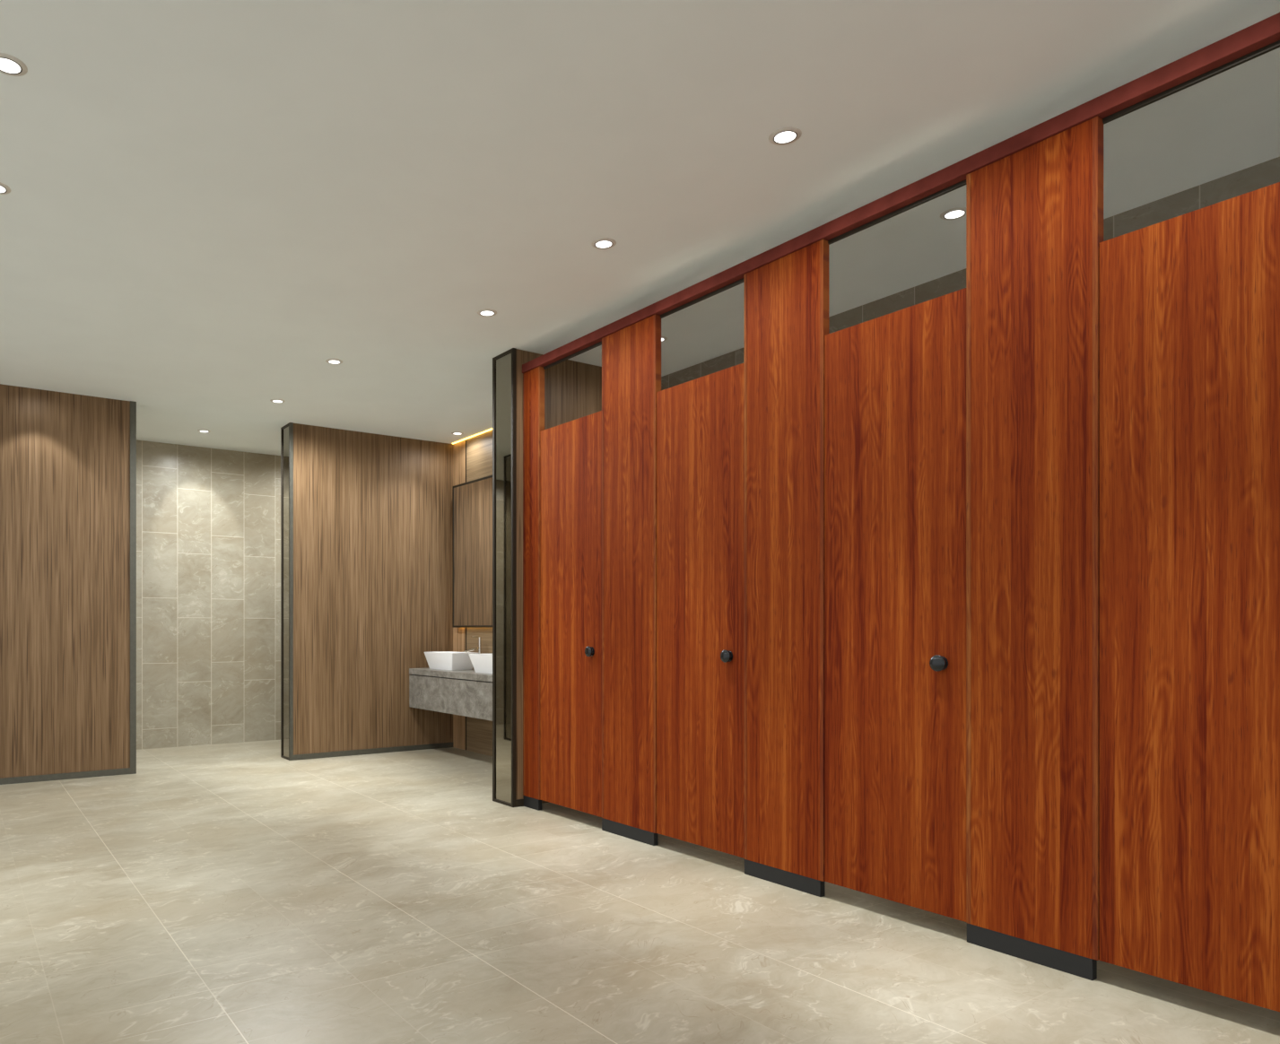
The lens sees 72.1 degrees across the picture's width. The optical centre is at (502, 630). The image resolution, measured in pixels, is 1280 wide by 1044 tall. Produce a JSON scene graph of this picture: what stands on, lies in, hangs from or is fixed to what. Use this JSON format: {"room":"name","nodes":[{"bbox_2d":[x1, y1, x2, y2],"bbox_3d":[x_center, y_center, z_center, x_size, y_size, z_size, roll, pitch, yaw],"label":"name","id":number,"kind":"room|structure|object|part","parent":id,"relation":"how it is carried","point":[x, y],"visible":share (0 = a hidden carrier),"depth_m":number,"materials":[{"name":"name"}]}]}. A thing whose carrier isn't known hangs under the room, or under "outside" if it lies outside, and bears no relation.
{"room":"public restroom","nodes":[
{"label":"public restroom","id":0,"kind":"room"},
{"bbox_2d":[136,439,280,749],"bbox_3d":[-3.970,-0.327,7.712,7.200,2.853,0.227,0,0,-33],"label":"wall","id":1,"kind":"structure","parent":0,"point":[208,520],"depth_m":8.31,"materials":[{"name":"stone"}]},
{"bbox_2d":[0,383,452,784],"bbox_3d":[-2.600,-0.327,6.907,5.245,2.853,0.237,0,0,-33],"label":"wall","id":2,"kind":"structure","parent":0,"point":[366,518],"depth_m":7.29,"materials":[{"name":"brown wood"}]},
{"bbox_2d":[280,422,289,760],"bbox_3d":[-1.847,-0.327,7.391,0.014,2.853,0.231,0,0,-33],"label":"wall trim","id":3,"kind":"structure","parent":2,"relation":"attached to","point":[285,430],"depth_m":7.41,"materials":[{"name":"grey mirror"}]},
{"bbox_2d":[452,429,492,756],"bbox_3d":[0.240,-0.327,7.174,0.170,2.853,2.388,0,0,-33],"label":"wall","id":4,"kind":"structure","parent":0,"point":[472,457],"depth_m":7.81,"materials":[{"name":"brown wood"}]},
{"bbox_2d":[409,675,492,721],"bbox_3d":[-0.035,0.554,7.004,0.420,0.292,2.367,0,0,-33],"label":"vanity unit","id":5,"kind":"object","parent":4,"relation":"attached to","point":[472,699],"visible":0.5,"depth_m":7.21,"materials":[{"name":"grey stone"}]},
{"bbox_3d":[-0.633,0.554,7.559,0.008,0.292,0.787,0,0,-33],"label":"drawer","id":6,"kind":"part","parent":5,"relation":"part of","materials":[{"name":"grey stone"}]},
{"bbox_2d":[409,668,492,682],"bbox_3d":[-0.021,0.378,7.004,0.455,0.061,2.376,0,0,-33],"label":"countertop","id":7,"kind":"structure","parent":5,"relation":"on","point":[459,674],"depth_m":7.25,"materials":[{"name":"grey stone"}]},
{"bbox_2d":[424,651,478,670],"bbox_3d":[-0.457,0.271,7.662,0.270,0.152,0.530,0,0,-33],"label":"washbasin","id":8,"kind":"object","parent":7,"relation":"in","point":[441,660],"visible":0.98,"depth_m":7.50,"materials":[{"name":"white ceramic"}]},
{"bbox_2d":[464,636,481,653],"bbox_3d":[-0.250,0.200,7.535,0.176,0.293,0.047,0,0,-33],"label":"faucet","id":9,"kind":"object","parent":7,"relation":"on","point":[479,648],"visible":0.61,"depth_m":7.56,"materials":[{"name":"metal"}]},
{"bbox_3d":[-0.260,0.169,7.529,0.154,0.052,0.018,0,0,-33],"label":"spout","id":10,"kind":"part","parent":9,"relation":"part of","materials":[{"name":"metal"}]},
{"bbox_2d":[468,653,492,673],"bbox_3d":[-0.027,0.271,6.987,0.270,0.152,0.530,0,0,-33],"label":"washbasin","id":11,"kind":"object","parent":7,"relation":"in","point":[482,663],"visible":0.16,"depth_m":6.98,"materials":[{"name":"white ceramic"}]},
{"bbox_3d":[-0.209,0.554,6.893,0.008,0.292,0.787,0,0,-33],"label":"drawer","id":12,"kind":"part","parent":5,"relation":"part of","materials":[{"name":"grey stone"}]},
{"bbox_3d":[-0.330,-0.327,7.918,0.011,2.853,0.016,0,0,-33],"label":"joint trim","id":13,"kind":"part","parent":4,"relation":"part of","materials":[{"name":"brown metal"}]},
{"bbox_2d":[452,474,492,627],"bbox_3d":[0.162,-0.681,7.087,0.044,1.312,2.255,0,0,-33],"label":"wall mirror","id":14,"kind":"object","parent":4,"relation":"attached to","point":[472,500],"visible":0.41,"depth_m":7.73,"materials":[{"name":"brown mirror"}]},
{"bbox_3d":[0.246,-0.327,7.019,0.008,2.853,2.120,0,0,-33],"label":"veneer panel","id":15,"kind":"part","parent":4,"relation":"part of","materials":[{"name":"brown wood"}]},
{"bbox_2d":[492,348,601,807],"bbox_3d":[0.509,-0.327,5.789,1.204,2.853,0.244,0,0,-33],"label":"wall","id":16,"kind":"structure","parent":0,"point":[572,389],"depth_m":5.47,"materials":[{"name":"brown wood"}]},
{"bbox_2d":[492,348,513,807],"bbox_3d":[0.007,-0.327,5.471,0.014,2.853,0.240,0,0,-33],"label":"mirror","id":17,"kind":"object","parent":16,"relation":"attached to","point":[502,364],"depth_m":5.48,"materials":[{"name":"grey mirror"}]},
{"bbox_3d":[0.116,-0.327,5.398,0.119,2.853,0.008,0,0,-33],"label":"metal trim","id":18,"kind":"part","parent":16,"relation":"part of","materials":[{"name":"brown metal"}]},
{"bbox_2d":[0,0,1279,455],"bbox_3d":[-0.872,-1.803,2.854,7.200,0.100,11.750,0,0,-33],"label":"ceiling","id":19,"kind":"structure","parent":0,"point":[210,204],"depth_m":3.24,"materials":[{"name":"paint"}]},
{"bbox_2d":[0,182,10,194],"bbox_3d":[-2.007,-1.751,3.419,0.112,0.004,0.112,0,0,-33],"label":"recessed light","id":20,"kind":"object","parent":19,"relation":"in","point":[4,189],"visible":1,"depth_m":3.43,"materials":[{"name":"white plastic"}]},
{"bbox_2d":[0,52,27,76],"bbox_3d":[-1.534,-1.751,2.678,0.112,0.004,0.112,0,0,-33],"label":"recessed light","id":21,"kind":"object","parent":19,"relation":"in","point":[10,65],"visible":1,"depth_m":2.68,"materials":[{"name":"white plastic"}]},
{"bbox_2d":[197,429,210,432],"bbox_3d":[-2.623,-1.751,7.604,0.112,0.004,0.112,0,0,-33],"label":"recessed light","id":22,"kind":"object","parent":19,"relation":"in","point":[200,431],"visible":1,"depth_m":7.59,"materials":[{"name":"white plastic"}]},
{"bbox_2d":[269,399,285,402],"bbox_3d":[-1.717,-1.751,6.608,0.112,0.004,0.112,0,0,-33],"label":"recessed light","id":23,"kind":"object","parent":19,"relation":"in","point":[271,400],"visible":1,"depth_m":6.60,"materials":[{"name":"white plastic"}]},
{"bbox_2d":[325,358,342,364],"bbox_3d":[-1.095,-1.751,5.637,0.112,0.004,0.112,0,0,-33],"label":"recessed light","id":24,"kind":"object","parent":19,"relation":"in","point":[329,361],"visible":1,"depth_m":5.63,"materials":[{"name":"white plastic"}]},
{"bbox_2d":[451,431,463,435],"bbox_3d":[-0.399,-1.751,7.690,0.112,0.004,0.112,0,0,-33],"label":"recessed light","id":25,"kind":"object","parent":19,"relation":"in","point":[455,432],"visible":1,"depth_m":7.69,"materials":[{"name":"white plastic"}]},
{"bbox_2d":[452,428,492,444],"bbox_3d":[0.160,-1.750,7.130,0.014,0.006,2.330,0,0,-33],"label":"light strip","id":26,"kind":"object","parent":19,"relation":"attached to","point":[490,429],"visible":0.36,"depth_m":7.79,"materials":[{"name":"yellow plastic"}]},
{"bbox_2d":[477,308,496,316],"bbox_3d":[-0.084,-1.751,4.771,0.112,0.004,0.112,0,0,-33],"label":"recessed light","id":27,"kind":"object","parent":19,"relation":"in","point":[486,312],"visible":1,"depth_m":4.76,"materials":[{"name":"white plastic"}]},
{"bbox_2d":[591,237,616,249],"bbox_3d":[0.460,-1.751,3.918,0.112,0.004,0.112,0,0,-33],"label":"recessed light","id":28,"kind":"object","parent":19,"relation":"in","point":[604,243],"visible":1,"depth_m":3.91,"materials":[{"name":"white plastic"}]},
{"bbox_2d":[661,336,667,341],"bbox_3d":[0.937,-1.751,5.206,0.112,0.004,0.112,0,0,-33],"label":"recessed light","id":29,"kind":"object","parent":19,"relation":"in","point":[663,338],"visible":0.34,"depth_m":5.19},
{"bbox_2d":[768,127,801,145],"bbox_3d":[1.003,-1.751,3.067,0.112,0.004,0.112,0,0,-33],"label":"recessed light","id":30,"kind":"object","parent":19,"relation":"in","point":[785,135],"visible":1,"depth_m":3.06,"materials":[{"name":"white plastic"}]},
{"bbox_2d":[940,207,966,219],"bbox_3d":[1.903,-1.751,3.637,0.112,0.004,0.112,0,0,-33],"label":"recessed light","id":31,"kind":"object","parent":19,"relation":"in","point":[956,213],"visible":0.96,"depth_m":3.63,"materials":[{"name":"white plastic"}]},
{"bbox_2d":[0,740,1279,1043],"bbox_3d":[-0.872,1.150,2.854,7.200,0.100,11.750,0,0,-33],"label":"floor","id":32,"kind":"structure","parent":0,"point":[245,892],"depth_m":3.13,"materials":[{"name":"tile"}]},
{"bbox_2d":[522,365,544,810],"bbox_3d":[0.195,-0.253,5.343,0.040,2.706,0.179,0,0,-33],"label":"partition panel","id":33,"kind":"object","parent":32,"relation":"on","point":[533,379],"visible":0.92,"depth_m":5.32,"materials":[{"name":"red wood"}]},
{"bbox_2d":[539,410,601,817],"bbox_3d":[0.387,-0.089,5.006,0.059,2.241,0.592,0,0,-33],"label":"door","id":34,"kind":"structure","parent":33,"relation":"attached to","point":[570,452],"depth_m":5.00,"materials":[{"name":"red wood"}]},
{"bbox_3d":[0.486,0.119,4.827,0.033,0.059,0.059,0,0,-33],"label":"door knob","id":35,"kind":"part","parent":34,"relation":"part of","materials":[{"name":"black plastic"}]},
{"bbox_2d":[601,313,661,845],"bbox_3d":[0.679,-0.253,4.583,0.040,2.706,0.431,0,0,-33],"label":"partition panel","id":36,"kind":"object","parent":32,"relation":"on","point":[631,354],"visible":0.96,"depth_m":4.56,"materials":[{"name":"red wood"}]},
{"bbox_2d":[744,239,829,896],"bbox_3d":[1.220,-0.253,3.735,0.040,2.706,0.421,0,0,-33],"label":"partition panel","id":37,"kind":"object","parent":32,"relation":"on","point":[787,299],"visible":0.92,"depth_m":3.71,"materials":[{"name":"red wood"}]},
{"bbox_2d":[656,362,744,858],"bbox_3d":[0.935,-0.089,4.147,0.059,2.241,0.576,0,0,-33],"label":"door","id":38,"kind":"structure","parent":37,"relation":"attached to","point":[700,421],"depth_m":4.14,"materials":[{"name":"red wood"}]},
{"bbox_3d":[1.030,0.119,3.974,0.033,0.059,0.059,0,0,-33],"label":"door knob","id":39,"kind":"part","parent":38,"relation":"part of","materials":[{"name":"black plastic"}]},
{"bbox_2d":[522,12,1279,373],"bbox_3d":[1.288,-1.627,3.625,0.052,0.068,4.257,0,0,-33],"label":"header rail","id":40,"kind":"object","parent":37,"relation":"on","point":[1261,38],"visible":0.74,"depth_m":3.03,"materials":[{"name":"paint"}]},
{"bbox_2d":[966,115,1103,980],"bbox_3d":[1.763,-0.253,2.883,0.040,2.706,0.415,0,0,-33],"label":"partition panel","id":41,"kind":"object","parent":32,"relation":"on","point":[1034,214],"visible":0.98,"depth_m":2.87,"materials":[{"name":"red wood"}]},
{"bbox_2d":[824,287,966,922],"bbox_3d":[1.477,-0.089,3.298,0.059,2.241,0.588,0,0,-33],"label":"door","id":42,"kind":"structure","parent":41,"relation":"attached to","point":[895,382],"depth_m":3.26,"materials":[{"name":"red wood"}]},
{"bbox_3d":[1.575,0.119,3.120,0.033,0.059,0.059,0,0,-33],"label":"door knob","id":43,"kind":"part","parent":42,"relation":"part of","materials":[{"name":"black plastic"}]},
{"bbox_2d":[661,156,1279,390],"bbox_3d":[2.117,-0.327,4.626,0.255,2.853,11.523,0,0,-33],"label":"wall","id":44,"kind":"structure","parent":0,"point":[1266,173],"depth_m":3.65,"materials":[{"name":"paint"}]},
{"bbox_3d":[2.320,-0.253,2.011,0.039,2.706,0.415,0,0,-33],"label":"partition panel","id":45,"kind":"object","parent":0,"visible":0},
{"bbox_2d":[1099,182,1279,1012],"bbox_3d":[2.026,-0.089,2.437,0.059,2.241,0.616,0,0,-33],"label":"door","id":46,"kind":"structure","parent":45,"relation":"attached to","point":[1189,302],"depth_m":2.49,"materials":[{"name":"red wood"}]}
]}

